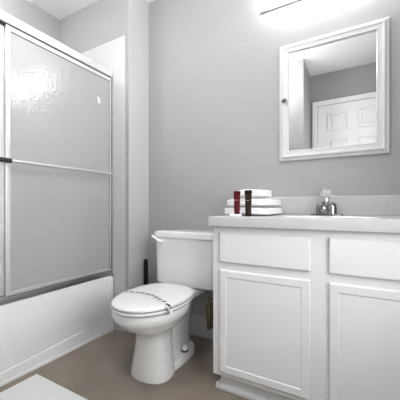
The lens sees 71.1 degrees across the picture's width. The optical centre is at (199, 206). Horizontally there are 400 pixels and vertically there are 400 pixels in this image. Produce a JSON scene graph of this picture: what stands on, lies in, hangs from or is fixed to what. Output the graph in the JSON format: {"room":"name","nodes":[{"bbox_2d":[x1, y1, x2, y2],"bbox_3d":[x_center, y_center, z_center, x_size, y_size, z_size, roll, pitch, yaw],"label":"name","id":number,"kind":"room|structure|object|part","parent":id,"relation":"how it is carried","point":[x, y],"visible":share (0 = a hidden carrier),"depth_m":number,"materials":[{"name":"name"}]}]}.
{"room":"bathroom","nodes":[
{"label":"bathroom","id":0,"kind":"room"},
{"bbox_2d":[0,0,59,41],"bbox_3d":[-1.640,-0.344,1.700,0.100,2.487,2.064,0,0,30],"label":"wall","id":1,"kind":"structure","parent":0,"point":[25,11],"depth_m":2.19,"materials":[{"name":"grey paint"}]},
{"bbox_2d":[28,0,153,19],"bbox_3d":[-0.435,-1.637,1.069,2.817,0.100,2.164,0,0,30],"label":"ceiling","id":2,"kind":"structure","parent":0,"point":[59,9],"depth_m":2.21,"materials":[{"name":"white paint"}]},
{"bbox_2d":[60,0,128,332],"bbox_3d":[-0.797,-0.344,2.282,0.786,2.487,0.216,0,0,30],"label":"wall","id":3,"kind":"structure","parent":0,"point":[101,22],"depth_m":2.10,"materials":[{"name":"grey paint"}]},
{"bbox_2d":[0,24,4,296],"bbox_3d":[-1.151,-0.240,1.236,0.017,1.405,0.545,0,0,30],"label":"sliding shower door","id":4,"kind":"structure","parent":3,"relation":"attached to","point":[2,27],"depth_m":1.45,"materials":[{"name":"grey glass"}]},
{"bbox_2d":[0,9,112,304],"bbox_3d":[-0.977,-0.252,1.527,0.054,1.502,1.263,0,0,30],"label":"shower door frame","id":5,"kind":"object","parent":3,"relation":"attached to","point":[5,18],"visible":0.64,"depth_m":1.71,"materials":[{"name":"silver metal"}]},
{"bbox_2d":[0,24,112,295],"bbox_3d":[-0.828,-0.240,1.722,0.052,1.405,0.744,0,0,30],"label":"sliding shower door","id":6,"kind":"structure","parent":3,"relation":"attached to","point":[57,159],"depth_m":1.66,"materials":[{"name":"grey glass"}]},
{"bbox_3d":[-0.832,-0.930,1.750,0.016,0.025,0.700,0,0,30],"label":"rail","id":7,"kind":"part","parent":6,"relation":"part of","materials":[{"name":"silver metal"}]},
{"bbox_3d":[-0.832,0.453,1.750,0.014,0.018,0.700,0,0,30],"label":"rail","id":8,"kind":"part","parent":6,"relation":"part of","materials":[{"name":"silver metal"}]},
{"bbox_2d":[0,328,113,386],"bbox_3d":[-0.940,0.893,1.509,0.007,0.013,1.248,0,0,30],"label":"trim","id":9,"kind":"structure","parent":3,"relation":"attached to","point":[104,333],"depth_m":1.63,"materials":[{"name":"white paint"}]},
{"bbox_2d":[81,35,124,331],"bbox_3d":[-0.859,-0.166,2.190,0.747,2.129,0.004,0,0,30],"label":"surround panel","id":10,"kind":"object","parent":3,"relation":"attached to","point":[111,55],"visible":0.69,"depth_m":2.04,"materials":[{"name":"grey plastic"}]},
{"bbox_2d":[129,0,148,289],"bbox_3d":[-0.454,-0.343,2.087,0.004,2.486,0.213,0,0,30],"label":"wall","id":11,"kind":"structure","parent":3,"relation":"attached to","point":[138,9],"depth_m":2.07,"materials":[{"name":"grey paint"}]},
{"bbox_2d":[0,329,249,399],"bbox_3d":[-0.435,0.950,1.069,2.817,0.100,2.164,0,0,30],"label":"floor","id":12,"kind":"structure","parent":0,"point":[99,369],"depth_m":1.50,"materials":[{"name":"tile"}]},
{"bbox_2d":[0,374,86,399],"bbox_3d":[-0.803,0.894,1.131,0.477,0.012,0.566,0,0,30],"label":"bath mat","id":13,"kind":"object","parent":12,"relation":"on","point":[36,387],"visible":1,"depth_m":1.35,"materials":[{"name":"white fabric"}]},
{"bbox_2d":[0,275,113,383],"bbox_3d":[-1.227,0.699,1.663,0.645,0.402,1.266,0,0,30],"label":"bathtub","id":14,"kind":"object","parent":12,"relation":"on","point":[35,330],"visible":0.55,"depth_m":1.64,"materials":[{"name":"white ceramic"}]},
{"bbox_2d":[0,275,111,308],"bbox_3d":[-1.232,0.644,1.666,0.634,0.292,1.266,0,0,30],"label":"basin","id":15,"kind":"object","parent":14,"relation":"in","point":[97,293],"depth_m":1.79,"materials":[{"name":"white ceramic"}]},
{"bbox_2d":[144,259,147,284],"bbox_3d":[-0.401,0.642,2.072,0.080,0.516,0.080,0,0,30],"label":"toilet brush","id":16,"kind":"object","parent":12,"relation":"on","point":[145,260],"visible":0.16,"depth_m":2.06,"materials":[{"name":"black plastic"}]},
{"bbox_2d":[111,229,212,383],"bbox_3d":[-0.185,0.528,1.635,0.466,0.744,0.737,0,0,30],"label":"toilet","id":17,"kind":"object","parent":12,"relation":"on","point":[163,344],"visible":0.94,"depth_m":1.54,"materials":[{"name":"white ceramic"}]},
{"bbox_2d":[122,290,172,313],"bbox_3d":[-0.273,0.490,1.477,0.378,0.046,0.079,0,0,38],"label":"band","id":18,"kind":"object","parent":17,"relation":"on","point":[167,304],"visible":1,"depth_m":1.45,"materials":[{"name":"white paper"}]},
{"bbox_3d":[-0.253,0.507,1.530,0.374,0.017,0.487,0,0,30],"label":"seat","id":19,"kind":"part","parent":17,"relation":"part of","materials":[{"name":"white plastic"}]},
{"bbox_3d":[-0.253,0.482,1.530,0.373,0.025,0.486,0,0,30],"label":"lid","id":20,"kind":"part","parent":17,"relation":"part of","materials":[{"name":"white plastic"}]},
{"bbox_3d":[-0.278,0.210,1.841,0.078,0.055,0.046,0,0,30],"label":"flush lever","id":21,"kind":"part","parent":17,"relation":"part of","materials":[{"name":"white"}]},
{"bbox_3d":[-0.061,0.178,1.851,0.466,0.044,0.238,0,0,30],"label":"tank lid","id":22,"kind":"part","parent":17,"relation":"part of","materials":[{"name":"white ceramic"}]},
{"bbox_3d":[-0.060,0.350,1.854,0.446,0.304,0.226,0,0,30],"label":"tank","id":23,"kind":"part","parent":17,"relation":"part of","materials":[{"name":"white ceramic"}]},
{"bbox_2d":[213,226,399,399],"bbox_3d":[0.621,0.497,1.315,1.025,0.806,0.486,0,0,30],"label":"vanity cabinet","id":24,"kind":"object","parent":12,"relation":"on","point":[298,314],"visible":0.95,"depth_m":1.15,"materials":[{"name":"white paint"}]},
{"bbox_3d":[0.273,0.193,1.242,0.407,0.138,0.014,0,0,30],"label":"drawer","id":25,"kind":"part","parent":24,"relation":"part of","materials":[{"name":"white paint"}]},
{"bbox_3d":[0.273,0.543,1.242,0.407,0.488,0.014,0,0,30],"label":"door","id":26,"kind":"part","parent":24,"relation":"part of","materials":[{"name":"white paint"}]},
{"bbox_2d":[208,195,399,232],"bbox_3d":[0.614,0.053,1.310,1.032,0.226,0.503,0,0,30],"label":"countertop","id":27,"kind":"structure","parent":24,"relation":"on","point":[362,213],"depth_m":1.34,"materials":[{"name":"white stone"}]},
{"bbox_2d":[245,190,251,215],"bbox_3d":[0.227,-0.018,1.319,0.028,0.123,0.028,0,0,-17],"label":"toiletry tube","id":28,"kind":"object","parent":27,"relation":"on","point":[248,193],"visible":0.97,"depth_m":1.31,"materials":[{"name":"black plastic"}]},
{"bbox_2d":[225,207,281,214],"bbox_3d":[0.300,0.020,1.530,0.238,0.044,0.333,0,0,30],"label":"folded towel","id":29,"kind":"object","parent":27,"relation":"on","point":[254,210],"visible":0.74,"depth_m":1.39,"materials":[{"name":"white fabric"}]},
{"bbox_2d":[227,198,280,205],"bbox_3d":[0.302,-0.025,1.530,0.220,0.045,0.323,0,0,30],"label":"folded towel","id":30,"kind":"object","parent":29,"relation":"on","point":[255,201],"visible":0.77,"depth_m":1.40,"materials":[{"name":"white fabric"}]},
{"bbox_2d":[239,189,271,197],"bbox_3d":[0.286,-0.071,1.450,0.140,0.044,0.163,0,0,30],"label":"folded towel","id":31,"kind":"object","parent":30,"relation":"on","point":[255,193],"visible":0.83,"depth_m":1.38,"materials":[{"name":"white fabric"}]},
{"bbox_2d":[310,189,343,215],"bbox_3d":[0.638,-0.026,1.424,0.160,0.140,0.161,0,0,30],"label":"faucet","id":32,"kind":"object","parent":27,"relation":"on","point":[327,208],"visible":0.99,"depth_m":1.44,"materials":[{"name":"silver metal"}]},
{"bbox_3d":[0.630,0.000,1.411,0.054,0.055,0.130,0,0,30],"label":"spout","id":33,"kind":"part","parent":32,"relation":"part of","materials":[{"name":"silver metal"}]},
{"bbox_3d":[0.662,-0.070,1.470,0.060,0.044,0.057,0,0,30],"label":"knob","id":34,"kind":"part","parent":32,"relation":"part of","materials":[{"name":"white plastic"}]},
{"bbox_3d":[0.663,0.040,1.469,0.160,0.008,0.050,0,0,30],"label":"plate","id":35,"kind":"part","parent":32,"relation":"part of","materials":[{"name":"silver metal"}]},
{"bbox_2d":[282,216,377,217],"bbox_3d":[0.582,0.106,1.280,0.422,0.120,0.299,0,0,30],"label":"sink","id":36,"kind":"object","parent":27,"relation":"in","point":[282,216],"depth_m":1.39,"materials":[{"name":"white ceramic"}]},
{"bbox_3d":[0.173,0.038,1.347,0.053,0.010,0.039,0,0,30],"label":"packet","id":37,"kind":"object","parent":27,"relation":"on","visible":0},
{"bbox_2d":[234,191,239,213],"bbox_3d":[0.178,-0.021,1.345,0.027,0.110,0.027,0,0,-17],"label":"toiletry tube","id":38,"kind":"object","parent":37,"relation":"on","point":[236,193],"visible":1,"depth_m":1.34,"materials":[{"name":"red plastic"}]},
{"bbox_3d":[0.688,0.193,1.005,0.407,0.138,0.014,0,0,30],"label":"drawer","id":39,"kind":"part","parent":24,"relation":"part of","materials":[{"name":"white paint"}]},
{"bbox_3d":[0.688,0.543,1.005,0.407,0.488,0.014,0,0,30],"label":"door","id":40,"kind":"part","parent":24,"relation":"part of","materials":[{"name":"white paint"}]},
{"bbox_3d":[0.061,0.480,1.397,0.031,0.040,0.020,0,0,30],"label":"wall hook","id":41,"kind":"object","parent":24,"relation":"attached to","visible":0},
{"bbox_2d":[206,296,212,329],"bbox_3d":[0.056,0.529,1.403,0.048,0.171,0.045,0,0,30],"label":"hanging cloth","id":42,"kind":"object","parent":41,"relation":"hanging from","point":[209,306],"visible":0.83,"depth_m":1.39,"materials":[{"name":"brown fabric"}]},
{"bbox_2d":[149,0,399,315],"bbox_3d":[0.076,-0.344,1.965,2.817,2.487,0.100,0,0,30],"label":"wall","id":43,"kind":"structure","parent":0,"point":[214,65],"depth_m":1.84,"materials":[{"name":"grey paint"}]},
{"bbox_2d":[190,313,212,339],"bbox_3d":[-0.039,0.825,1.966,0.819,0.150,0.012,0,0,30],"label":"baseboard","id":44,"kind":"structure","parent":43,"relation":"attached to","point":[198,327],"depth_m":1.94,"materials":[{"name":"grey paint"}]},
{"bbox_2d":[260,0,299,13],"bbox_3d":[0.690,-1.252,1.490,0.790,0.116,0.115,0,0,30],"label":"vanity light","id":45,"kind":"object","parent":43,"relation":"attached to","point":[276,4],"visible":1,"depth_m":1.66,"materials":[{"name":"grey"}]},
{"bbox_2d":[269,0,287,5],"bbox_3d":[0.689,-1.259,1.486,0.648,0.102,0.105,0,0,30],"label":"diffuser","id":46,"kind":"object","parent":45,"relation":"attached to","point":[273,2],"depth_m":1.65,"materials":[{"name":"white"}]},
{"bbox_2d":[251,195,399,215],"bbox_3d":[0.735,-0.007,1.518,1.028,0.105,0.021,0,0,30],"label":"backsplash","id":47,"kind":"structure","parent":43,"relation":"attached to","point":[364,205],"depth_m":1.48,"materials":[{"name":"white stone"}]},
{"bbox_2d":[280,17,389,161],"bbox_3d":[0.703,-0.611,1.520,0.544,0.679,0.052,0,0,30],"label":"medicine cabinet","id":48,"kind":"object","parent":43,"relation":"attached to","point":[335,86],"visible":1,"depth_m":1.51,"materials":[{"name":"white wood"}]},
{"bbox_2d":[289,31,375,150],"bbox_3d":[0.710,-0.611,1.533,0.434,0.569,0.014,0,0,30],"label":"mirror","id":49,"kind":"object","parent":48,"relation":"attached to","point":[332,81],"depth_m":1.51,"materials":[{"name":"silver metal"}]}
]}

